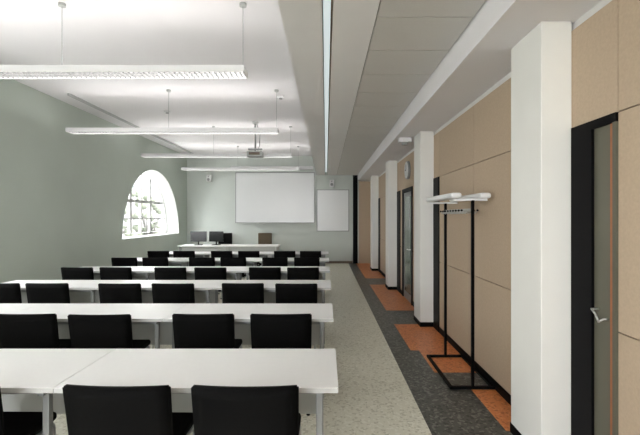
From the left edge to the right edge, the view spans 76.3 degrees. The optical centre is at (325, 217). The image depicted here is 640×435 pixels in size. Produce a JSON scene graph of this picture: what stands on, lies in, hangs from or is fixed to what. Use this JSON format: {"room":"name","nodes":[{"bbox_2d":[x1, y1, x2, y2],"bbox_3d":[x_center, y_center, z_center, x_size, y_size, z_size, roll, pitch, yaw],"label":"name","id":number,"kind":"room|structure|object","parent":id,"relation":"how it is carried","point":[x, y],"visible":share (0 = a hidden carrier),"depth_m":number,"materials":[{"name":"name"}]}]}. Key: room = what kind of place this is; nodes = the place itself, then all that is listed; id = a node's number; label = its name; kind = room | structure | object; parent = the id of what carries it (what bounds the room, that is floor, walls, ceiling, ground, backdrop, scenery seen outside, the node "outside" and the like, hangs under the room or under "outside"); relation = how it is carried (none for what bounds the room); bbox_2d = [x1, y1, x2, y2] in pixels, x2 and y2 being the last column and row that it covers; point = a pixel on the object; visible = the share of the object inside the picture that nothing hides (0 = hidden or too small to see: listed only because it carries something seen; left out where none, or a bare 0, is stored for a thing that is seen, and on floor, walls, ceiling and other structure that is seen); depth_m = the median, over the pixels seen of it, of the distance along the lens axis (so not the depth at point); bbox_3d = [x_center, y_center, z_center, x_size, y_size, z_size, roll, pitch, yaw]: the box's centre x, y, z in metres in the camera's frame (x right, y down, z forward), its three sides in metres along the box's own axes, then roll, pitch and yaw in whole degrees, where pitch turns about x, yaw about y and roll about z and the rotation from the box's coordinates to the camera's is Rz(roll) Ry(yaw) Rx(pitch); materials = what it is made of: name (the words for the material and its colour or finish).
{"room":"classroom","nodes":[
{"label":"classroom","id":0,"kind":"room"},
{"bbox_2d":[0,79,186,282],"bbox_3d":[-5.100,-0.270,4.100,0.500,3.740,20.600,0,0,0],"label":"wall","id":1,"kind":"structure","parent":0,"point":[64,195],"depth_m":7.52,"materials":[{"name":"green paint"}]},
{"bbox_2d":[124,174,164,233],"bbox_3d":[-5.270,-0.410,11.550,0.060,1.700,3.438,0,0,0],"label":"window","id":2,"kind":"structure","parent":1,"relation":"in","point":[130,200],"depth_m":11.53,"materials":[{"name":"grey paint"}]},
{"bbox_2d":[122,170,178,238],"bbox_3d":[-5.100,-0.405,11.550,0.500,1.870,3.740,0,0,0],"label":"reveal","id":3,"kind":"object","parent":1,"relation":"attached to","point":[167,195],"visible":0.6,"depth_m":13.03,"materials":[{"name":"paint"}]},
{"bbox_2d":[122,172,166,237],"bbox_3d":[-5.270,-0.411,11.550,0.080,1.858,3.716,0,0,0],"label":"frame","id":4,"kind":"object","parent":3,"relation":"attached to","point":[146,173],"visible":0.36,"depth_m":13.05,"materials":[{"name":"grey paint"}]},
{"bbox_2d":[0,0,311,155],"bbox_3d":[-1.775,-2.190,4.100,7.150,0.100,20.600,0,0,0],"label":"ceiling","id":5,"kind":"structure","parent":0,"point":[32,32],"depth_m":5.48,"materials":[{"name":"paint"}]},
{"bbox_2d":[247,121,263,157],"bbox_3d":[-1.580,-1.745,9.114,0.600,0.790,0.313,0,0,0],"label":"ceiling projector","id":6,"kind":"object","parent":5,"relation":"hanging from","point":[251,154],"depth_m":9.05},
{"bbox_2d":[42,263,512,434],"bbox_3d":[-1.775,1.649,4.100,7.150,0.102,20.600,0,0,0],"label":"floor","id":7,"kind":"structure","parent":0,"point":[388,384],"depth_m":4.07,"materials":[{"name":"grey carpet"}]},
{"bbox_2d":[0,283,21,302],"bbox_3d":[-3.947,1.196,5.103,0.505,0.812,0.535,0,0,-1],"label":"chair","id":8,"kind":"object","parent":7,"relation":"on","point":[9,292],"visible":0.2,"depth_m":4.88,"materials":[{"name":"black fabric"}]},
{"bbox_2d":[0,303,43,313],"bbox_3d":[-3.585,1.235,3.810,1.456,0.730,0.620,0,0,0],"label":"table","id":9,"kind":"object","parent":7,"relation":"on","point":[5,308],"visible":0.23,"depth_m":3.98,"materials":[{"name":"grey laminate"}]},
{"bbox_2d":[0,389,56,434],"bbox_3d":[-1.798,1.196,2.133,0.505,0.812,0.535,0,0,1],"label":"chair","id":10,"kind":"object","parent":7,"relation":"on","point":[11,423],"visible":0.89,"depth_m":2.22,"materials":[{"name":"black fabric"}]},
{"bbox_2d":[0,313,70,348],"bbox_3d":[-2.474,1.196,3.549,0.505,0.812,0.535,0,0,-1],"label":"chair","id":11,"kind":"object","parent":7,"relation":"on","point":[17,331],"visible":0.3,"depth_m":3.33,"materials":[{"name":"black fabric"}]},
{"bbox_2d":[25,283,69,302],"bbox_3d":[-3.358,1.196,5.105,0.505,0.812,0.535,0,0,0],"label":"chair","id":12,"kind":"object","parent":7,"relation":"on","point":[36,292],"visible":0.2,"depth_m":4.88,"materials":[{"name":"black fabric"}]},
{"bbox_2d":[0,349,114,434],"bbox_3d":[-2.125,1.235,2.390,1.456,0.730,0.620,0,0,0],"label":"table","id":13,"kind":"object","parent":7,"relation":"on","point":[28,377],"visible":0.86,"depth_m":2.42,"materials":[{"name":"grey laminate"}]},
{"bbox_2d":[4,280,118,302],"bbox_3d":[-3.585,1.235,5.360,1.456,0.730,0.620,0,0,0],"label":"table","id":14,"kind":"object","parent":7,"relation":"on","point":[80,291],"visible":0.22,"depth_m":5.53,"materials":[{"name":"grey laminate"}]},
{"bbox_2d":[61,267,93,279],"bbox_3d":[-3.945,1.196,6.660,0.505,0.812,0.535,0,0,1],"label":"chair","id":15,"kind":"object","parent":7,"relation":"on","point":[68,273],"visible":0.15,"depth_m":6.43,"materials":[{"name":"black fabric"}]},
{"bbox_2d":[11,303,187,348],"bbox_3d":[-2.125,1.235,3.810,1.456,0.730,0.620,0,0,0],"label":"table","id":16,"kind":"object","parent":7,"relation":"on","point":[147,319],"visible":0.4,"depth_m":3.94,"materials":[{"name":"grey laminate"}]},
{"bbox_2d":[67,314,150,348],"bbox_3d":[-1.851,1.196,3.528,0.505,0.812,0.535,0,0,-1],"label":"chair","id":17,"kind":"object","parent":7,"relation":"on","point":[85,331],"visible":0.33,"depth_m":3.31,"materials":[{"name":"black fabric"}]},
{"bbox_2d":[99,267,131,279],"bbox_3d":[-3.342,1.196,6.677,0.505,0.812,0.535,0,0,1],"label":"chair","id":18,"kind":"object","parent":7,"relation":"on","point":[106,273],"visible":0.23,"depth_m":6.45,"materials":[{"name":"black fabric"}]},
{"bbox_2d":[98,283,141,302],"bbox_3d":[-2.475,1.196,5.088,0.505,0.812,0.535,0,0,0],"label":"chair","id":19,"kind":"object","parent":7,"relation":"on","point":[131,292],"visible":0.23,"depth_m":4.86,"materials":[{"name":"black fabric"}]},
{"bbox_2d":[83,266,164,279],"bbox_3d":[-3.585,1.235,6.930,1.456,0.730,0.620,0,0,0],"label":"table","id":20,"kind":"object","parent":7,"relation":"on","point":[138,272],"visible":0.1,"depth_m":7.08,"materials":[{"name":"grey laminate"}]},
{"bbox_2d":[111,258,137,265],"bbox_3d":[-3.978,1.196,8.233,0.505,0.812,0.535,0,0,0],"label":"chair","id":21,"kind":"object","parent":7,"relation":"on","point":[115,261],"visible":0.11,"depth_m":8.00,"materials":[{"name":"black fabric"}]},
{"bbox_2d":[62,384,193,434],"bbox_3d":[-0.982,1.196,2.126,0.505,0.812,0.535,0,0,1],"label":"chair","id":22,"kind":"object","parent":7,"relation":"on","point":[89,410],"visible":0.9,"depth_m":1.90,"materials":[{"name":"black fabric"}]},
{"bbox_2d":[142,258,168,265],"bbox_3d":[-3.368,1.196,8.230,0.505,0.812,0.535,0,0,0],"label":"chair","id":23,"kind":"object","parent":7,"relation":"on","point":[146,261],"visible":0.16,"depth_m":8.00,"materials":[{"name":"black fabric"}]},
{"bbox_2d":[147,251,169,257],"bbox_3d":[-3.962,1.196,9.820,0.505,0.812,0.535,0,0,-1],"label":"chair","id":24,"kind":"object","parent":7,"relation":"on","point":[151,254],"visible":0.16,"depth_m":9.59,"materials":[{"name":"black fabric"}]},
{"bbox_2d":[96,280,224,302],"bbox_3d":[-2.125,1.235,5.360,1.456,0.730,0.620,0,0,0],"label":"table","id":25,"kind":"object","parent":7,"relation":"on","point":[204,290],"visible":0.34,"depth_m":5.53,"materials":[{"name":"grey laminate"}]},
{"bbox_2d":[137,258,188,265],"bbox_3d":[-3.585,1.235,8.510,1.456,0.730,0.620,0,0,0],"label":"table","id":26,"kind":"object","parent":7,"relation":"on","point":[171,261],"visible":0.16,"depth_m":8.43,"materials":[{"name":"grey laminate"}]},
{"bbox_2d":[154,267,186,279],"bbox_3d":[-2.463,1.196,6.656,0.505,0.812,0.535,0,0,1],"label":"chair","id":27,"kind":"object","parent":7,"relation":"on","point":[161,273],"visible":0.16,"depth_m":6.43,"materials":[{"name":"black fabric"}]},
{"bbox_2d":[151,283,194,348],"bbox_3d":[-1.835,1.196,5.087,0.505,0.812,0.535,0,0,0],"label":"chair","id":28,"kind":"object","parent":7,"relation":"on","point":[161,293],"visible":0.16,"depth_m":4.86,"materials":[{"name":"black fabric"}]},
{"bbox_2d":[147,252,210,257],"bbox_3d":[-3.585,1.235,10.090,1.456,0.730,0.620,0,0,0],"label":"table","id":29,"kind":"object","parent":7,"relation":"on","point":[197,254],"visible":0.17,"depth_m":10.12,"materials":[{"name":"grey laminate"}]},
{"bbox_2d":[173,251,194,257],"bbox_3d":[-3.361,1.196,9.826,0.505,0.812,0.535,0,0,-1],"label":"chair","id":30,"kind":"object","parent":7,"relation":"on","point":[176,254],"visible":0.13,"depth_m":9.59,"materials":[{"name":"black fabric"}]},
{"bbox_2d":[53,349,337,434],"bbox_3d":[-0.665,1.235,2.390,1.456,0.730,0.620,0,0,0],"label":"table","id":31,"kind":"object","parent":7,"relation":"on","point":[314,371],"visible":0.8,"depth_m":2.35,"materials":[{"name":"grey laminate"}]},
{"bbox_2d":[151,266,246,279],"bbox_3d":[-2.125,1.235,6.930,1.456,0.730,0.620,0,0,0],"label":"table","id":32,"kind":"object","parent":7,"relation":"on","point":[233,272],"visible":0.2,"depth_m":7.08,"materials":[{"name":"grey laminate"}]},
{"bbox_2d":[189,257,219,293],"bbox_3d":[-2.455,1.196,8.243,0.505,0.812,0.535,0,0,-1],"label":"chair","id":33,"kind":"object","parent":7,"relation":"on","point":[192,261],"visible":0.22,"depth_m":8.01,"materials":[{"name":"black fabric"}]},
{"bbox_2d":[172,313,242,348],"bbox_3d":[-1.008,1.196,3.550,0.505,0.812,0.535,0,0,0],"label":"chair","id":34,"kind":"object","parent":7,"relation":"on","point":[190,331],"visible":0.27,"depth_m":3.33,"materials":[{"name":"black fabric"}]},
{"bbox_2d":[194,267,226,292],"bbox_3d":[-1.834,1.196,6.654,0.505,0.812,0.535,0,0,-1],"label":"chair","id":35,"kind":"object","parent":7,"relation":"on","point":[201,273],"visible":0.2,"depth_m":6.42,"materials":[{"name":"black fabric"}]},
{"bbox_2d":[211,251,231,257],"bbox_3d":[-2.470,1.196,9.827,0.505,0.812,0.535,0,0,0],"label":"chair","id":36,"kind":"object","parent":7,"relation":"on","point":[216,254],"visible":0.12,"depth_m":9.59,"materials":[{"name":"black fabric"}]},
{"bbox_2d":[184,258,259,266],"bbox_3d":[-2.125,1.235,8.510,1.456,0.730,0.620,0,0,0],"label":"table","id":37,"kind":"object","parent":7,"relation":"on","point":[249,261],"visible":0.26,"depth_m":8.43,"materials":[{"name":"grey laminate"}]},
{"bbox_2d":[218,233,231,243],"bbox_3d":[-3.376,1.060,13.495,0.565,1.080,0.593,0,0,-11],"label":"office chair","id":38,"kind":"object","parent":7,"relation":"on","point":[227,236],"visible":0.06,"depth_m":13.72,"materials":[{"name":"black fabric"}]},
{"bbox_2d":[177,244,280,257],"bbox_3d":[-2.975,1.225,12.650,3.050,0.750,0.700,0,0,0],"label":"desk","id":39,"kind":"object","parent":7,"relation":"on","point":[185,247],"visible":0.49,"depth_m":12.40,"materials":[{"name":"white laminate"}]},
{"bbox_2d":[190,231,206,244],"bbox_3d":[-3.950,0.640,12.620,0.480,0.420,0.180,0,0,-11],"label":"computer monitor","id":40,"kind":"object","parent":39,"relation":"on","point":[195,236],"visible":0.94,"depth_m":12.60,"materials":[{"name":"black plastic"}]},
{"bbox_2d":[209,231,223,244],"bbox_3d":[-3.400,0.640,12.620,0.480,0.420,0.180,0,0,14],"label":"computer monitor","id":41,"kind":"object","parent":39,"relation":"on","point":[214,236],"visible":0.94,"depth_m":12.60,"materials":[{"name":"black plastic"}]},
{"bbox_2d":[220,257,245,298],"bbox_3d":[-1.834,1.196,8.237,0.505,0.812,0.535,0,0,-1],"label":"chair","id":42,"kind":"object","parent":7,"relation":"on","point":[223,261],"visible":0.42,"depth_m":8.01,"materials":[{"name":"black fabric"}]},
{"bbox_2d":[207,252,269,265],"bbox_3d":[-2.125,1.235,10.090,1.456,0.730,0.620,0,0,0],"label":"table","id":43,"kind":"object","parent":7,"relation":"on","point":[234,254],"visible":0.21,"depth_m":9.88,"materials":[{"name":"grey laminate"}]},
{"bbox_2d":[222,283,263,302],"bbox_3d":[-1.001,1.196,5.106,0.505,0.812,0.535,0,0,0],"label":"chair","id":44,"kind":"object","parent":7,"relation":"on","point":[231,292],"visible":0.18,"depth_m":4.88,"materials":[{"name":"black fabric"}]},
{"bbox_2d":[191,385,300,434],"bbox_3d":[-0.379,1.196,2.124,0.505,0.812,0.535,0,0,0],"label":"chair","id":45,"kind":"object","parent":7,"relation":"on","point":[217,410],"visible":1,"depth_m":1.89,"materials":[{"name":"black fabric"}]},
{"bbox_2d":[164,303,332,398],"bbox_3d":[-0.665,1.235,3.810,1.456,0.730,0.620,0,0,0],"label":"table","id":46,"kind":"object","parent":7,"relation":"on","point":[321,313],"visible":0.43,"depth_m":3.89,"materials":[{"name":"grey laminate"}]},
{"bbox_2d":[238,251,261,279],"bbox_3d":[-1.824,1.196,9.819,0.505,0.812,0.535,0,0,0],"label":"chair","id":47,"kind":"object","parent":7,"relation":"on","point":[241,254],"visible":0.33,"depth_m":9.59,"materials":[{"name":"black fabric"}]},
{"bbox_2d":[249,267,280,279],"bbox_3d":[-0.972,1.196,6.675,0.505,0.812,0.535,0,0,0],"label":"chair","id":48,"kind":"object","parent":7,"relation":"on","point":[255,273],"visible":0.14,"depth_m":6.44,"materials":[{"name":"black fabric"}]},
{"bbox_2d":[258,233,271,243],"bbox_3d":[-2.077,1.060,13.450,0.565,1.080,0.593,0,0,0],"label":"office chair","id":49,"kind":"object","parent":7,"relation":"on","point":[263,238],"visible":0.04,"depth_m":13.66,"materials":[{"name":"brown fabric"}]},
{"bbox_2d":[214,280,330,343],"bbox_3d":[-0.665,1.235,5.360,1.456,0.730,0.620,0,0,0],"label":"table","id":50,"kind":"object","parent":7,"relation":"on","point":[269,285],"visible":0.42,"depth_m":5.45,"materials":[{"name":"grey laminate"}]},
{"bbox_2d":[262,257,287,265],"bbox_3d":[-1.004,1.196,8.246,0.505,0.812,0.535,0,0,1],"label":"chair","id":51,"kind":"object","parent":7,"relation":"on","point":[265,261],"visible":0.2,"depth_m":8.01,"materials":[{"name":"black fabric"}]},
{"bbox_2d":[250,313,311,415],"bbox_3d":[-0.370,1.196,3.550,0.505,0.812,0.535,0,0,0],"label":"chair","id":52,"kind":"object","parent":7,"relation":"on","point":[268,331],"visible":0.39,"depth_m":3.33,"materials":[{"name":"black fabric"}]},
{"bbox_2d":[274,251,294,257],"bbox_3d":[-0.979,1.196,9.817,0.505,0.812,0.535,0,0,-1],"label":"chair","id":53,"kind":"object","parent":7,"relation":"on","point":[277,254],"visible":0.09,"depth_m":9.58,"materials":[{"name":"black fabric"}]},
{"bbox_2d":[240,266,329,279],"bbox_3d":[-0.665,1.235,6.930,1.456,0.730,0.620,0,0,0],"label":"table","id":54,"kind":"object","parent":7,"relation":"on","point":[322,269],"visible":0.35,"depth_m":6.94,"materials":[{"name":"grey laminate"}]},
{"bbox_2d":[257,258,328,265],"bbox_3d":[-0.665,1.235,8.510,1.456,0.730,0.620,0,0,0],"label":"table","id":55,"kind":"object","parent":7,"relation":"on","point":[290,260],"visible":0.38,"depth_m":8.30,"materials":[{"name":"grey laminate"}]},
{"bbox_2d":[275,283,316,348],"bbox_3d":[-0.352,1.196,5.080,0.505,0.812,0.535,0,0,1],"label":"chair","id":56,"kind":"object","parent":7,"relation":"on","point":[285,293],"visible":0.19,"depth_m":4.85,"materials":[{"name":"black fabric"}]},
{"bbox_2d":[268,252,328,257],"bbox_3d":[-0.665,1.235,10.090,1.456,0.730,0.620,0,0,0],"label":"table","id":57,"kind":"object","parent":7,"relation":"on","point":[297,254],"visible":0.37,"depth_m":9.87,"materials":[{"name":"grey laminate"}]},
{"bbox_2d":[287,267,318,279],"bbox_3d":[-0.366,1.196,6.652,0.505,0.812,0.535,0,0,-1],"label":"chair","id":58,"kind":"object","parent":7,"relation":"on","point":[293,273],"visible":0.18,"depth_m":6.42,"materials":[{"name":"black fabric"}]},
{"bbox_2d":[294,257,319,265],"bbox_3d":[-0.381,1.196,8.251,0.505,0.812,0.535,0,0,-1],"label":"chair","id":59,"kind":"object","parent":7,"relation":"on","point":[315,261],"visible":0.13,"depth_m":8.02,"materials":[{"name":"black fabric"}]},
{"bbox_2d":[300,251,320,257],"bbox_3d":[-0.362,1.196,9.812,0.505,0.812,0.535,0,0,1],"label":"chair","id":60,"kind":"object","parent":7,"relation":"on","point":[303,254],"visible":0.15,"depth_m":9.58,"materials":[{"name":"black fabric"}]},
{"bbox_2d":[370,175,378,270],"bbox_3d":[1.477,0.170,12.415,0.202,2.860,0.438,0,0,0],"label":"column","id":61,"kind":"structure","parent":7,"relation":"on","point":[374,179],"depth_m":12.20,"materials":[{"name":"paint"}]},
{"bbox_2d":[385,161,396,289],"bbox_3d":[1.477,0.170,9.215,0.202,2.860,0.438,0,0,0],"label":"column","id":62,"kind":"structure","parent":7,"relation":"on","point":[391,166],"depth_m":9.00,"materials":[{"name":"paint"}]},
{"bbox_2d":[414,131,433,326],"bbox_3d":[1.477,0.170,6.165,0.202,2.860,0.438,0,0,0],"label":"column","id":63,"kind":"structure","parent":7,"relation":"on","point":[424,140],"depth_m":5.95,"materials":[{"name":"paint"}]},
{"bbox_2d":[426,193,494,388],"bbox_3d":[1.359,0.682,4.220,0.418,1.825,0.980,0,0,0],"label":"coat rack","id":64,"kind":"object","parent":7,"relation":"on","point":[454,198],"visible":1,"depth_m":3.95,"materials":[{"name":"black metal"}]},
{"bbox_2d":[510,21,571,434],"bbox_3d":[1.477,0.170,2.825,0.202,2.860,0.438,0,0,0],"label":"column","id":65,"kind":"structure","parent":7,"relation":"on","point":[541,61],"depth_m":2.61,"materials":[{"name":"paint"}]},
{"bbox_2d":[187,156,369,262],"bbox_3d":[-1.625,-0.270,14.294,6.450,3.740,0.212,0,0,0],"label":"wall","id":66,"kind":"structure","parent":0,"point":[210,205],"depth_m":14.20,"materials":[{"name":"paint"}]},
{"bbox_2d":[206,175,211,181],"bbox_3d":[-4.050,-1.350,14.104,0.160,0.240,0.185,0,0,0],"label":"wall speaker","id":67,"kind":"object","parent":66,"relation":"attached to","point":[208,177],"visible":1,"depth_m":14.02,"materials":[{"name":"white plastic"}]},
{"bbox_2d":[231,166,312,169],"bbox_3d":[-1.875,-1.725,14.130,2.850,0.110,0.139,0,0,0],"label":"screen housing","id":68,"kind":"object","parent":66,"relation":"attached to","point":[300,167],"visible":0.73,"depth_m":14.06,"materials":[{"name":"white metal"}]},
{"bbox_2d":[235,172,314,222],"bbox_3d":[-1.775,-0.690,14.145,2.760,1.770,0.109,0,0,0],"label":"projection screen","id":69,"kind":"object","parent":66,"relation":"attached to","point":[260,197],"visible":1,"depth_m":14.17,"materials":[{"name":"white fabric"}]},
{"bbox_2d":[329,180,333,186],"bbox_3d":[0.200,-1.180,14.104,0.160,0.240,0.185,0,0,0],"label":"wall speaker","id":70,"kind":"object","parent":66,"relation":"attached to","point":[331,182],"visible":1,"depth_m":14.02,"materials":[{"name":"white plastic"}]},
{"bbox_2d":[317,189,348,230],"bbox_3d":[0.240,-0.245,14.145,1.130,1.460,0.109,0,0,0],"label":"whiteboard","id":71,"kind":"object","parent":66,"relation":"attached to","point":[332,204],"visible":1,"depth_m":14.17,"materials":[{"name":"white plastic"}]},
{"bbox_2d":[325,261,352,262],"bbox_3d":[-1.955,1.560,14.192,5.770,0.080,0.014,0,0,0],"label":"baseboard","id":72,"kind":"structure","parent":66,"relation":"attached to","point":[329,261],"depth_m":14.19,"materials":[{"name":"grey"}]},
{"bbox_2d":[353,175,357,262],"bbox_3d":[1.020,0.065,14.180,0.159,3.070,0.040,0,0,0],"label":"door","id":73,"kind":"structure","parent":66,"relation":"in","point":[355,177],"depth_m":14.16,"materials":[{"name":"black paint"}]},
{"bbox_2d":[278,0,601,180],"bbox_3d":[0.635,-1.700,4.100,1.930,0.880,20.200,0,0,0],"label":"ceiling","id":74,"kind":"structure","parent":0,"point":[400,68],"depth_m":3.69,"materials":[{"name":"white paint"}]},
{"bbox_2d":[0,2,247,78],"bbox_3d":[-2.547,-1.780,4.070,3.505,0.720,0.220,0,0,0],"label":"pendant light","id":75,"kind":"object","parent":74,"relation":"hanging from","point":[6,71],"visible":1,"depth_m":4.00,"materials":[{"name":"white metal"}]},
{"bbox_2d":[67,93,191,152],"bbox_3d":[-4.430,-2.120,10.590,0.040,0.040,7.180,0,0,0],"label":"track","id":76,"kind":"object","parent":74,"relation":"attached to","point":[68,94],"visible":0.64,"depth_m":8.49,"materials":[{"name":"grey metal"}]},
{"bbox_2d":[66,89,278,133],"bbox_3d":[-2.547,-1.780,6.830,3.505,0.720,0.220,0,0,0],"label":"pendant light","id":77,"kind":"object","parent":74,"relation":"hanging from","point":[168,130],"visible":1,"depth_m":6.72,"materials":[{"name":"white metal"}]},
{"bbox_2d":[141,126,291,157],"bbox_3d":[-2.547,-1.780,9.550,3.505,0.720,0.220,0,0,0],"label":"pendant light","id":78,"kind":"object","parent":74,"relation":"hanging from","point":[145,155],"visible":0.91,"depth_m":9.44,"materials":[{"name":"white metal"}]},
{"bbox_2d":[181,146,299,170],"bbox_3d":[-2.547,-1.780,12.200,3.505,0.720,0.220,0,0,0],"label":"pendant light","id":79,"kind":"object","parent":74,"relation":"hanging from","point":[184,169],"visible":0.99,"depth_m":12.09,"materials":[{"name":"white metal"}]},
{"bbox_2d":[322,0,332,171],"bbox_3d":[0.010,-1.539,4.120,0.076,0.118,20.140,0,0,0],"label":"light","id":80,"kind":"object","parent":74,"relation":"attached to","point":[327,5],"visible":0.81,"depth_m":4.04,"materials":[{"name":"white"}]},
{"bbox_2d":[398,137,411,144],"bbox_3d":[1.250,-1.205,6.450,0.200,0.110,0.100,0,0,0],"label":"emergency light","id":81,"kind":"object","parent":74,"relation":"attached to","point":[404,140],"visible":1,"depth_m":6.40,"materials":[{"name":"white plastic"}]},
{"bbox_2d":[379,0,639,434],"bbox_3d":[1.689,-0.270,4.100,0.222,3.740,20.600,0,0,0],"label":"wall","id":82,"kind":"structure","parent":0,"point":[472,150],"depth_m":3.64,"materials":[{"name":"brown wood"}]},
{"bbox_2d":[378,198,379,271],"bbox_3d":[1.579,0.515,12.020,0.029,2.170,0.340,0,0,0],"label":"door","id":83,"kind":"structure","parent":82,"relation":"in","point":[378,198],"depth_m":11.91,"materials":[{"name":"black paint"}]},
{"bbox_2d":[397,191,400,292],"bbox_3d":[1.579,0.515,8.805,0.029,2.170,0.370,0,0,0],"label":"door","id":84,"kind":"structure","parent":82,"relation":"in","point":[398,192],"depth_m":8.72,"materials":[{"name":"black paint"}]},
{"bbox_2d":[402,186,412,304],"bbox_3d":[1.558,0.515,7.875,0.073,2.170,0.950,0,0,0],"label":"door","id":85,"kind":"structure","parent":82,"relation":"in","point":[407,193],"depth_m":7.87,"materials":[{"name":"black paint"}]},
{"bbox_2d":[404,161,410,178],"bbox_3d":[1.548,-0.900,7.750,0.060,0.340,0.340,0,0,0],"label":"wall clock","id":86,"kind":"object","parent":82,"relation":"attached to","point":[407,171],"visible":1,"depth_m":7.64,"materials":[{"name":"grey paint"}]},
{"bbox_2d":[433,177,439,331],"bbox_3d":[1.579,0.515,5.800,0.029,2.170,0.280,0,0,0],"label":"door","id":87,"kind":"structure","parent":82,"relation":"in","point":[436,181],"depth_m":5.76,"materials":[{"name":"black paint"}]},
{"bbox_2d":[380,270,510,404],"bbox_3d":[1.574,1.560,4.100,0.008,0.080,20.200,0,0,0],"label":"baseboard","id":88,"kind":"structure","parent":82,"relation":"attached to","point":[498,388],"depth_m":4.16,"materials":[{"name":"black paint"}]},
{"bbox_2d":[571,112,620,434],"bbox_3d":[1.561,0.515,2.400,0.065,2.170,0.400,0,0,0],"label":"door","id":89,"kind":"structure","parent":82,"relation":"in","point":[594,143],"depth_m":2.39,"materials":[{"name":"black lacquer"},{"name":"glass"},{"name":"brushed steel"}]},
{"label":"outside","id":90,"kind":"structure","parent":0,"visible":0},
{"bbox_3d":[-10.000,5.700,20.000,100.000,0.200,160.000,0,0,0],"label":"ground","id":91,"kind":"structure","parent":90,"visible":0},
{"bbox_2d":[122,188,147,236],"bbox_3d":[-12.834,1.780,24.697,3.768,7.639,3.396,0,0,-20],"label":"street tree","id":92,"kind":"object","parent":91,"relation":"on","point":[135,191],"visible":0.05,"depth_m":24.91,"materials":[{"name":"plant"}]},
{"bbox_2d":[123,194,161,235],"bbox_3d":[-14.052,1.833,32.147,3.202,7.533,3.295,0,0,5],"label":"street tree","id":93,"kind":"object","parent":91,"relation":"on","point":[157,208],"visible":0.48,"depth_m":31.65,"materials":[{"name":"green plant"}]},
{"bbox_2d":[122,173,163,236],"bbox_3d":[-22.175,-1.900,37.500,0.650,15.000,95.000,0,0,0],"label":"facade","id":94,"kind":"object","parent":91,"relation":"on","point":[145,178],"visible":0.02,"depth_m":49.60,"materials":[{"name":"stone"}]}
]}

